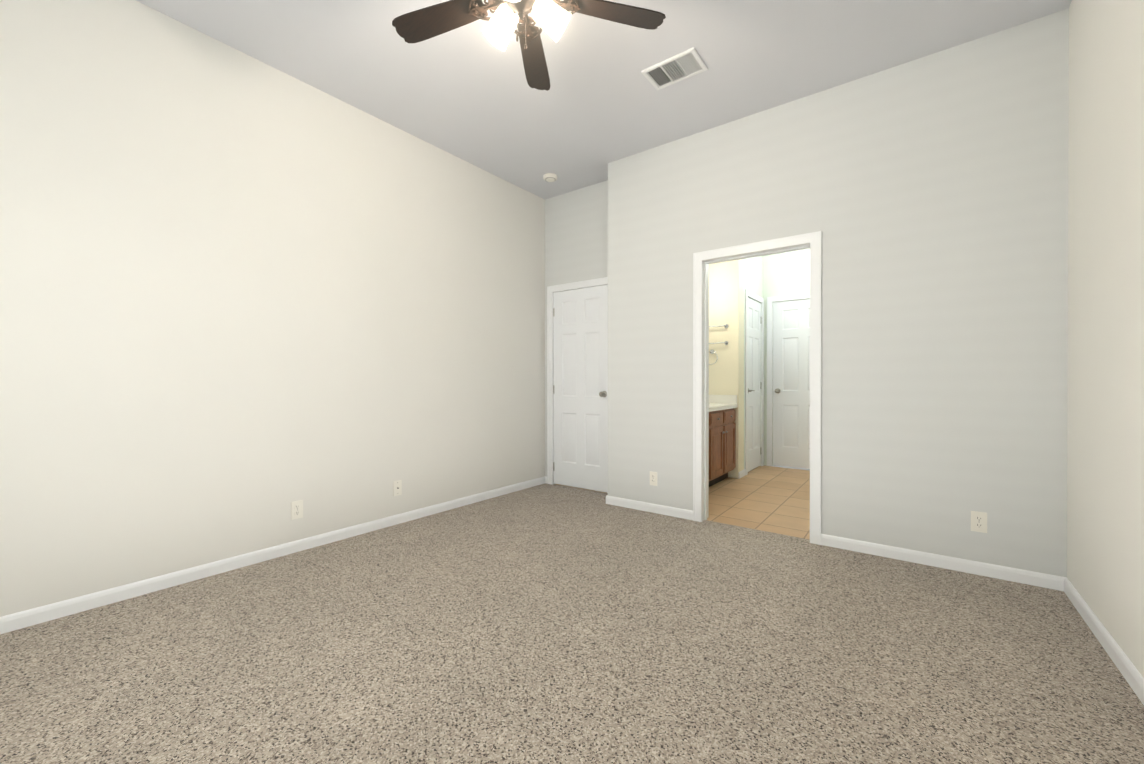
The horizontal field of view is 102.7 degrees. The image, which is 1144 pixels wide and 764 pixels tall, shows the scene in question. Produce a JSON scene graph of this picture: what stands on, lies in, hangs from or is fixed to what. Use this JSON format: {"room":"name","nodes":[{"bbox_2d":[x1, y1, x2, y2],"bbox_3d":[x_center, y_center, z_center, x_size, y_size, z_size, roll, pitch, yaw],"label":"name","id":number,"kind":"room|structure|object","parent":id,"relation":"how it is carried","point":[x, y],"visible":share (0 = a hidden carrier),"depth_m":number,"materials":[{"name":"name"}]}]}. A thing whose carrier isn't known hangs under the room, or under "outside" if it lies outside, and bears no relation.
{"room":"empty bedroom","nodes":[
{"label":"empty bedroom","id":0,"kind":"room"},
{"bbox_2d":[0,0,544,616],"bbox_3d":[-1.699,-0.431,3.158,0.120,3.050,4.765,0,0,37],"label":"wall","id":1,"kind":"structure","parent":0,"point":[246,300],"depth_m":2.63,"materials":[{"name":"paint"}]},
{"bbox_2d":[0,476,546,633],"bbox_3d":[-1.639,1.058,3.117,0.030,0.072,4.525,0,0,37],"label":"baseboard","id":2,"kind":"structure","parent":1,"relation":"attached to","point":[19,620],"depth_m":2.61,"materials":[{"name":"white wood"}]},
{"bbox_2d":[291,500,302,519],"bbox_3d":[-1.774,0.825,2.955,0.007,0.115,0.070,0,0,37],"label":"electrical outlet","id":3,"kind":"object","parent":1,"relation":"attached to","point":[296,509],"visible":1,"depth_m":2.95,"materials":[{"name":"white plastic"}]},
{"bbox_2d":[393,480,401,495],"bbox_3d":[-1.340,0.817,3.525,0.016,0.115,0.070,0,0,37],"label":"outlet","id":4,"kind":"object","parent":1,"relation":"attached to","point":[397,487],"visible":1,"depth_m":3.52,"materials":[{"name":"white plastic"}]},
{"bbox_2d":[0,483,1143,763],"bbox_3d":[-0.114,1.123,1.985,3.830,0.050,4.545,0,0,37],"label":"floor carpet","id":5,"kind":"object","parent":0,"point":[544,623],"visible":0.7,"depth_m":1.81,"materials":[{"name":"beige carpet"}]},
{"bbox_2d":[545,180,607,483],"bbox_3d":[0.138,-0.436,4.683,0.985,3.050,0.120,0,0,37],"label":"wall","id":6,"kind":"structure","parent":0,"point":[576,235],"depth_m":4.69,"materials":[{"name":"paint"}]},
{"bbox_2d":[547,277,607,484],"bbox_3d":[0.078,0.036,4.641,0.842,2.106,0.021,0,0,37],"label":"trim","id":7,"kind":"structure","parent":6,"relation":"attached to","point":[578,285],"depth_m":4.86,"materials":[{"name":"white wood"}]},
{"bbox_2d":[553,285,607,492],"bbox_3d":[0.096,0.065,4.665,0.704,2.025,0.163,0,0,37],"label":"closet door","id":8,"kind":"structure","parent":6,"relation":"in","point":[580,385],"depth_m":4.64,"materials":[{"name":"white wood"}]},
{"bbox_2d":[136,0,1071,198],"bbox_3d":[0.630,-2.005,2.963,4.070,0.100,7.260,0,0,37],"label":"ceiling","id":9,"kind":"structure","parent":0,"point":[467,93],"depth_m":2.79,"materials":[{"name":"paint"}]},
{"bbox_2d":[392,0,665,90],"bbox_3d":[-0.251,-1.715,1.943,1.286,0.471,1.239,0,0,37],"label":"fan","id":10,"kind":"object","parent":9,"relation":"hanging from","point":[551,18],"visible":1,"depth_m":2.09,"materials":[{"name":"brown wood"}]},
{"bbox_2d":[543,173,557,181],"bbox_3d":[-0.206,-1.938,4.361,0.138,0.044,0.138,0,0,37],"label":"smoke detector","id":11,"kind":"object","parent":9,"relation":"attached to","point":[549,177],"visible":1,"depth_m":4.32,"materials":[{"name":"white plastic"}]},
{"bbox_2d":[641,47,707,90],"bbox_3d":[0.641,-1.948,2.864,0.344,0.014,0.227,0,0,37],"label":"ceiling vent","id":12,"kind":"object","parent":9,"relation":"in","point":[686,64],"visible":1,"depth_m":2.85,"materials":[{"name":"white metal"}]},
{"bbox_2d":[557,466,809,539],"bbox_3d":[1.917,1.115,4.688,3.830,0.048,2.733,0,0,37],"label":"floor","id":13,"kind":"structure","parent":0,"point":[772,499],"depth_m":4.19,"materials":[{"name":"beige tile"}]},
{"bbox_2d":[709,395,737,486],"bbox_3d":[1.176,0.619,4.650,0.514,0.940,1.635,0,0,37],"label":"bathroom vanity","id":14,"kind":"object","parent":13,"relation":"on","point":[722,444],"visible":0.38,"depth_m":4.86,"materials":[{"name":"brown wood"}]},
{"bbox_2d":[709,259,743,477],"bbox_3d":[1.688,-0.438,5.413,0.615,3.050,0.200,0,0,37],"label":"wall","id":15,"kind":"structure","parent":0,"point":[726,306],"depth_m":5.24,"materials":[{"name":"beige paint"}]},
{"bbox_2d":[709,349,717,364],"bbox_3d":[1.619,-0.288,5.309,0.160,0.181,0.050,0,0,37],"label":"hanger","id":16,"kind":"object","parent":15,"relation":"attached to","point":[712,351],"visible":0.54,"depth_m":5.29,"materials":[{"name":"silver metal"}]},
{"bbox_2d":[709,324,727,344],"bbox_3d":[1.627,-0.542,5.294,0.344,0.237,0.063,0,0,37],"label":"towel rail","id":17,"kind":"object","parent":15,"relation":"attached to","point":[725,326],"visible":0.6,"depth_m":5.22,"materials":[{"name":"silver metal"}]},
{"bbox_2d":[744,256,762,468],"bbox_3d":[2.200,-0.439,5.666,0.100,3.050,0.820,0,0,37],"label":"wall","id":18,"kind":"structure","parent":0,"point":[753,274],"depth_m":5.55,"materials":[{"name":"paint"}]},
{"bbox_2d":[745,289,763,474],"bbox_3d":[2.253,0.003,5.641,0.017,2.166,0.772,0,0,37],"label":"door frame","id":19,"kind":"structure","parent":18,"relation":"attached to","point":[748,293],"depth_m":5.44,"materials":[{"name":"white wood"}]},
{"bbox_2d":[748,297,761,471],"bbox_3d":[2.229,0.031,5.659,0.135,2.085,0.634,0,0,37],"label":"door","id":20,"kind":"structure","parent":18,"relation":"in","point":[754,381],"depth_m":5.67,"materials":[{"name":"white wood"}]},
{"bbox_2d":[763,249,809,465],"bbox_3d":[3.374,-0.438,5.372,2.330,3.050,0.120,0,0,37],"label":"wall","id":21,"kind":"structure","parent":0,"point":[786,273],"depth_m":5.83,"materials":[{"name":"paint"}]},
{"bbox_2d":[767,293,809,465],"bbox_3d":[2.860,-0.005,5.672,0.842,2.181,0.021,0,0,37],"label":"door frame","id":22,"kind":"structure","parent":21,"relation":"attached to","point":[770,300],"depth_m":5.89,"materials":[{"name":"white wood"}]},
{"bbox_2d":[773,299,809,468],"bbox_3d":[2.879,0.024,5.697,0.704,2.100,0.163,0,0,37],"label":"bathroom door","id":23,"kind":"structure","parent":21,"relation":"in","point":[791,383],"depth_m":5.76,"materials":[{"name":"white wood"}]},
{"bbox_2d":[608,8,1068,576],"bbox_3d":[1.493,-0.431,3.298,2.845,3.050,0.120,0,0,37],"label":"wall","id":24,"kind":"structure","parent":0,"point":[926,196],"depth_m":2.81,"materials":[{"name":"paint"}]},
{"bbox_2d":[606,495,692,519],"bbox_3d":[0.634,1.056,3.865,0.822,0.072,0.013,0,0,37],"label":"baseboard","id":25,"kind":"structure","parent":24,"relation":"attached to","point":[633,504],"depth_m":3.84,"materials":[{"name":"white wood"}]},
{"bbox_2d":[650,471,656,485],"bbox_3d":[0.681,0.809,3.832,0.070,0.115,0.007,0,0,37],"label":"electrical outlet","id":26,"kind":"object","parent":24,"relation":"attached to","point":[653,478],"visible":1,"depth_m":3.83,"materials":[{"name":"white plastic"}]},
{"bbox_2d":[693,231,821,544],"bbox_3d":[1.359,0.041,3.400,0.892,2.106,0.162,0,0,37],"label":"door frame","id":27,"kind":"structure","parent":24,"relation":"attached to","point":[703,260],"depth_m":3.44,"materials":[{"name":"white wood"}]},
{"bbox_2d":[821,534,1059,590],"bbox_3d":[2.125,1.060,2.745,1.124,0.072,0.013,0,0,37],"label":"baseboard","id":28,"kind":"structure","parent":24,"relation":"attached to","point":[1038,579],"depth_m":2.68,"materials":[{"name":"white wood"}]},
{"bbox_2d":[971,511,986,532],"bbox_3d":[2.315,0.796,2.604,0.070,0.115,0.007,0,0,37],"label":"electrical outlet","id":29,"kind":"object","parent":24,"relation":"attached to","point":[978,521],"visible":1,"depth_m":2.60,"materials":[{"name":"white plastic"}]},
{"bbox_2d":[1067,0,1143,677],"bbox_3d":[2.209,-0.426,1.782,0.120,3.050,7.260,0,0,37],"label":"wall","id":30,"kind":"structure","parent":0,"point":[1105,476],"depth_m":1.90,"materials":[{"name":"paint"}]},
{"bbox_2d":[1060,576,1143,704],"bbox_3d":[1.318,1.067,0.712,0.013,0.072,4.232,0,0,37],"label":"baseboard","id":31,"kind":"structure","parent":30,"relation":"attached to","point":[1098,629],"depth_m":1.86,"materials":[{"name":"white wood"}]}
]}

